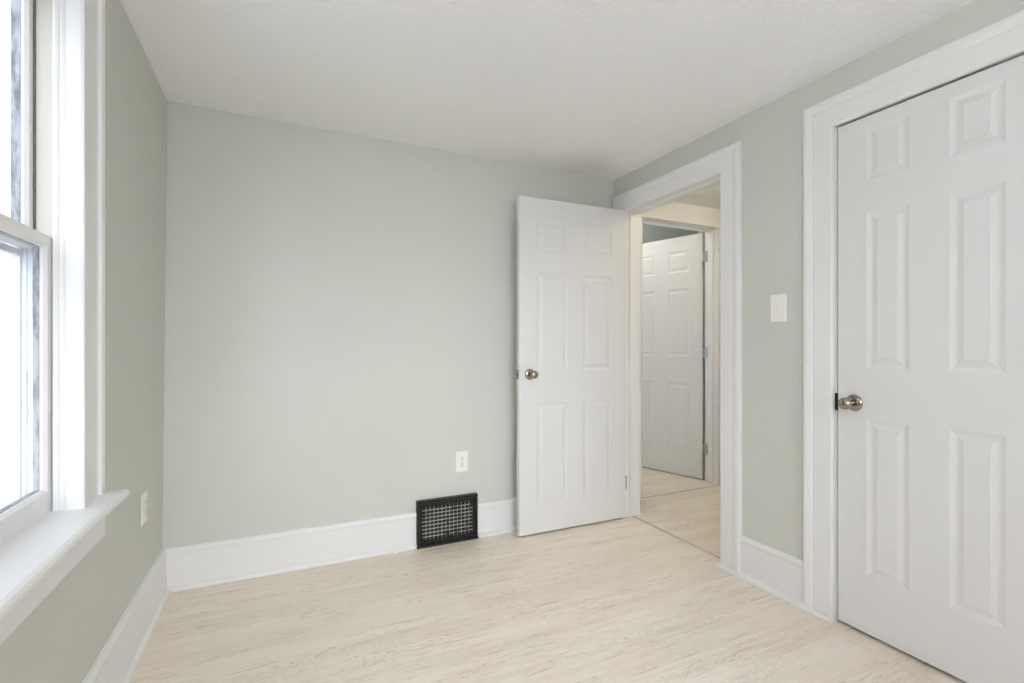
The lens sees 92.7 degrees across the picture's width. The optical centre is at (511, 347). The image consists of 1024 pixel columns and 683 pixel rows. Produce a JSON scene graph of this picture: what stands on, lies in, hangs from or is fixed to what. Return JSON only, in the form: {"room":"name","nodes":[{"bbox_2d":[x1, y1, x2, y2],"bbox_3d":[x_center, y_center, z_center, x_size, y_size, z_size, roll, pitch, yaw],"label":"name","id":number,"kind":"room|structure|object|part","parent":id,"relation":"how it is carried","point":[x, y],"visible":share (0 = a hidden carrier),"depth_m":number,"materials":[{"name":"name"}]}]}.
{"room":"empty bedroom","nodes":[
{"label":"empty bedroom","id":0,"kind":"room"},
{"bbox_2d":[0,0,166,682],"bbox_3d":[-0.855,-0.015,0.548,0.120,2.282,3.720,0,0,-25],"label":"wall","id":1,"kind":"structure","parent":0,"point":[61,639],"depth_m":1.68,"materials":[{"name":"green paint"}]},
{"bbox_2d":[0,0,128,644],"bbox_3d":[-1.014,-0.268,0.871,0.276,1.620,1.140,0,0,-25],"label":"window","id":2,"kind":"structure","parent":1,"relation":"in","point":[57,513],"depth_m":1.23,"materials":[{"name":"white paint"}]},
{"bbox_3d":[-1.045,0.085,0.856,0.038,0.661,0.792,0,0,-25],"label":"storm frame","id":3,"kind":"part","parent":2,"relation":"part of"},
{"bbox_3d":[-1.042,-0.590,0.858,0.030,0.687,0.787,0,0,-25],"label":"sash","id":4,"kind":"part","parent":2,"relation":"part of","materials":[{"name":"white paint"}]},
{"bbox_3d":[-1.006,0.069,0.874,0.025,0.690,0.787,0,0,-25],"label":"sash","id":5,"kind":"part","parent":2,"relation":"part of","materials":[{"name":"white paint"}]},
{"bbox_3d":[-0.951,-0.329,0.900,0.040,1.498,1.092,0,0,-25],"label":"casing","id":6,"kind":"part","parent":2,"relation":"part of","materials":[{"name":"white paint"}]},
{"bbox_2d":[82,550,169,682],"bbox_3d":[-0.806,1.026,0.563,0.050,0.198,3.706,0,0,-25],"label":"baseboard","id":7,"kind":"structure","parent":1,"relation":"attached to","point":[117,661],"depth_m":1.75,"materials":[{"name":"white paint"}]},
{"bbox_3d":[-0.791,1.115,0.574,0.014,0.020,3.672,0,0,-25],"label":"shoe molding","id":8,"kind":"part","parent":7,"relation":"part of","materials":[{"name":"white paint"}]},
{"bbox_2d":[141,490,146,525],"bbox_3d":[-1.455,0.636,1.934,0.008,0.122,0.074,0,0,-25],"label":"wall outlet","id":9,"kind":"object","parent":1,"relation":"attached to","point":[144,495],"visible":1,"depth_m":1.92,"materials":[{"name":"white plastic"}]},
{"bbox_2d":[162,101,613,548],"bbox_3d":[-0.466,-0.035,2.852,2.785,2.322,0.120,0,0,-25],"label":"wall","id":10,"kind":"structure","parent":0,"point":[341,308],"depth_m":2.56,"materials":[{"name":"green paint"}]},
{"bbox_2d":[162,512,416,592],"bbox_3d":[-1.071,1.026,2.486,1.181,0.198,0.028,0,0,-25],"label":"baseboard","id":11,"kind":"structure","parent":10,"relation":"attached to","point":[198,565],"depth_m":2.45,"materials":[{"name":"white paint"}]},
{"bbox_3d":[-1.068,1.115,2.480,1.181,0.020,0.014,0,0,-25],"label":"shoe molding","id":12,"kind":"part","parent":11,"relation":"part of","materials":[{"name":"white paint"}]},
{"bbox_2d":[416,492,478,548],"bbox_3d":[-0.369,0.995,2.809,0.368,0.262,0.039,0,0,-25],"label":"air vent","id":13,"kind":"object","parent":10,"relation":"in","point":[448,519],"visible":1,"depth_m":2.81,"materials":[{"name":"black metal"}]},
{"bbox_3d":[-0.376,0.996,2.823,0.306,0.196,0.006,0,0,-25],"label":"plate","id":14,"kind":"part","parent":13,"relation":"part of","materials":[{"name":"black metal"}]},
{"bbox_2d":[422,502,472,537],"bbox_3d":[-0.369,0.996,2.808,0.302,0.192,0.005,0,0,-25],"label":"grille","id":15,"kind":"object","parent":13,"relation":"attached to","point":[439,519],"depth_m":2.81,"materials":[{"name":"metal"}]},
{"bbox_2d":[456,450,467,472],"bbox_3d":[-0.293,0.670,2.862,0.074,0.122,0.008,0,0,-25],"label":"wall outlet","id":16,"kind":"object","parent":10,"relation":"attached to","point":[461,456],"visible":1,"depth_m":2.86,"materials":[{"name":"white plastic"}]},
{"bbox_2d":[478,497,516,537],"bbox_3d":[0.248,1.026,3.107,1.007,0.198,0.028,0,0,-25],"label":"baseboard","id":17,"kind":"structure","parent":10,"relation":"attached to","point":[495,517],"depth_m":2.95,"materials":[{"name":"white paint"}]},
{"bbox_3d":[0.234,1.115,3.092,0.968,0.020,0.014,0,0,-25],"label":"shoe molding","id":18,"kind":"part","parent":17,"relation":"part of","materials":[{"name":"white paint"}]},
{"bbox_2d":[120,0,973,180],"bbox_3d":[0.386,-1.177,1.142,2.680,0.080,3.740,0,0,-25],"label":"ceiling","id":19,"kind":"structure","parent":0,"point":[604,89],"depth_m":1.94,"materials":[{"name":"white paint"}]},
{"bbox_2d":[129,455,966,682],"bbox_3d":[1.030,1.151,2.135,4.950,0.050,5.250,0,0,-25],"label":"floor","id":20,"kind":"structure","parent":0,"point":[626,599],"depth_m":2.00,"materials":[{"name":"beige wood"}]},
{"bbox_2d":[642,224,697,243],"bbox_3d":[0.874,-0.174,4.875,2.700,2.600,0.140,0,0,-25],"label":"wall","id":21,"kind":"structure","parent":0,"point":[650,233],"depth_m":5.12,"materials":[{"name":"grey paint"}]},
{"bbox_2d":[647,194,719,227],"bbox_3d":[1.338,-0.054,3.888,1.400,2.360,0.120,0,0,-25],"label":"wall","id":22,"kind":"structure","parent":0,"point":[698,200],"depth_m":3.90,"materials":[{"name":"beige paint"}]},
{"bbox_2d":[642,233,707,478],"bbox_3d":[1.388,0.075,4.407,0.187,2.085,0.837,0,0,-42],"label":"door","id":23,"kind":"structure","parent":22,"relation":"in","point":[674,352],"depth_m":4.33,"materials":[{"name":"white paint"}]},
{"bbox_2d":[640,202,719,498],"bbox_3d":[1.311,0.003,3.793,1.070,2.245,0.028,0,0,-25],"label":"trim","id":24,"kind":"structure","parent":22,"relation":"attached to","point":[677,212],"depth_m":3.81,"materials":[{"name":"white paint"}]},
{"bbox_2d":[642,485,717,497],"bbox_3d":[1.321,1.125,3.807,0.776,0.004,0.017,0,0,-25],"label":"trim","id":25,"kind":"structure","parent":22,"relation":"attached to","point":[714,485],"depth_m":3.80,"materials":[{"name":"beige wood"}]},
{"bbox_2d":[698,231,704,442],"bbox_3d":[2.285,-0.174,4.930,0.100,2.600,0.960,0,0,-25],"label":"wall","id":26,"kind":"structure","parent":0,"point":[698,231],"depth_m":5.26,"materials":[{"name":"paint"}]},
{"bbox_2d":[696,185,719,198],"bbox_3d":[1.726,-1.254,3.181,1.500,0.080,1.550,0,0,-25],"label":"ceiling","id":27,"kind":"structure","parent":0,"point":[714,192],"depth_m":3.83,"materials":[{"name":"white paint"}]},
{"bbox_2d":[614,0,1023,621],"bbox_3d":[1.551,-0.044,1.679,0.134,2.340,3.720,0,0,-25],"label":"wall","id":28,"kind":"structure","parent":0,"point":[771,135],"depth_m":2.23,"materials":[{"name":"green paint"}]},
{"bbox_2d":[516,195,626,535],"bbox_3d":[0.398,0.110,3.057,0.823,2.007,0.187,0,0,-25],"label":"door","id":29,"kind":"structure","parent":28,"relation":"in","point":[572,355],"depth_m":3.02,"materials":[{"name":"white paint"}]},
{"bbox_3d":[0.122,0.161,2.864,0.048,0.048,0.072,0,0,-25],"label":"knob","id":30,"kind":"part","parent":29,"relation":"part of","materials":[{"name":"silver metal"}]},
{"bbox_2d":[626,175,719,515],"bbox_3d":[0.975,0.113,2.908,0.138,2.026,0.804,0,0,-25],"label":"trim","id":31,"kind":"structure","parent":28,"relation":"attached to","point":[633,215],"depth_m":3.26,"materials":[{"name":"white paint"}]},
{"bbox_2d":[632,515,719,558],"bbox_3d":[0.968,1.125,2.905,0.018,0.004,0.801,0,0,-25],"label":"threshold","id":32,"kind":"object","parent":28,"relation":"attached to","point":[704,550],"depth_m":2.88,"materials":[{"name":"beige wood"}]},
{"bbox_2d":[612,141,741,572],"bbox_3d":[0.908,0.056,2.860,0.026,2.140,1.011,0,0,-25],"label":"trim","id":33,"kind":"structure","parent":28,"relation":"attached to","point":[726,162],"depth_m":2.46,"materials":[{"name":"white paint"}]},
{"bbox_2d":[739,535,802,604],"bbox_3d":[1.191,1.026,2.255,0.028,0.198,0.329,0,0,-25],"label":"baseboard","id":34,"kind":"structure","parent":28,"relation":"attached to","point":[779,571],"depth_m":2.24,"materials":[{"name":"white paint"}]},
{"bbox_3d":[1.185,1.115,2.252,0.014,0.020,0.329,0,0,-25],"label":"shoe molding","id":35,"kind":"part","parent":34,"relation":"part of","materials":[{"name":"white paint"}]},
{"bbox_2d":[716,563,830,622],"bbox_3d":[1.175,1.117,2.251,0.007,0.018,0.576,0,0,-25],"label":"trim","id":36,"kind":"structure","parent":28,"relation":"attached to","point":[821,616],"depth_m":2.20,"materials":[{"name":"white paint"}]},
{"bbox_2d":[770,293,786,321],"bbox_3d":[1.210,-0.178,2.226,0.018,0.128,0.080,0,0,-25],"label":"light switch","id":37,"kind":"object","parent":28,"relation":"attached to","point":[778,302],"visible":1,"depth_m":2.22,"materials":[{"name":"white plastic"}]},
{"bbox_2d":[835,393,837,409],"bbox_3d":[1.340,0.223,2.005,0.032,0.070,0.010,0,0,-25],"label":"strike plate","id":38,"kind":"object","parent":28,"relation":"attached to","point":[836,394],"depth_m":2.00,"materials":[{"name":"black"}]},
{"bbox_2d":[803,10,1023,621],"bbox_3d":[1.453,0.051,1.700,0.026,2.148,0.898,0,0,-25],"label":"trim","id":39,"kind":"structure","parent":28,"relation":"attached to","point":[1003,39],"depth_m":2.02,"materials":[{"name":"white paint"}]},
{"bbox_2d":[838,55,1023,682],"bbox_3d":[1.445,0.108,1.700,0.111,2.007,0.632,0,0,-25],"label":"door","id":40,"kind":"structure","parent":28,"relation":"in","point":[931,184],"depth_m":1.70,"materials":[{"name":"white paint"}]},
{"bbox_3d":[1.320,0.221,1.919,0.072,0.048,0.048,0,0,-25],"label":"knob","id":41,"kind":"part","parent":40,"relation":"part of","materials":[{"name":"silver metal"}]}
]}

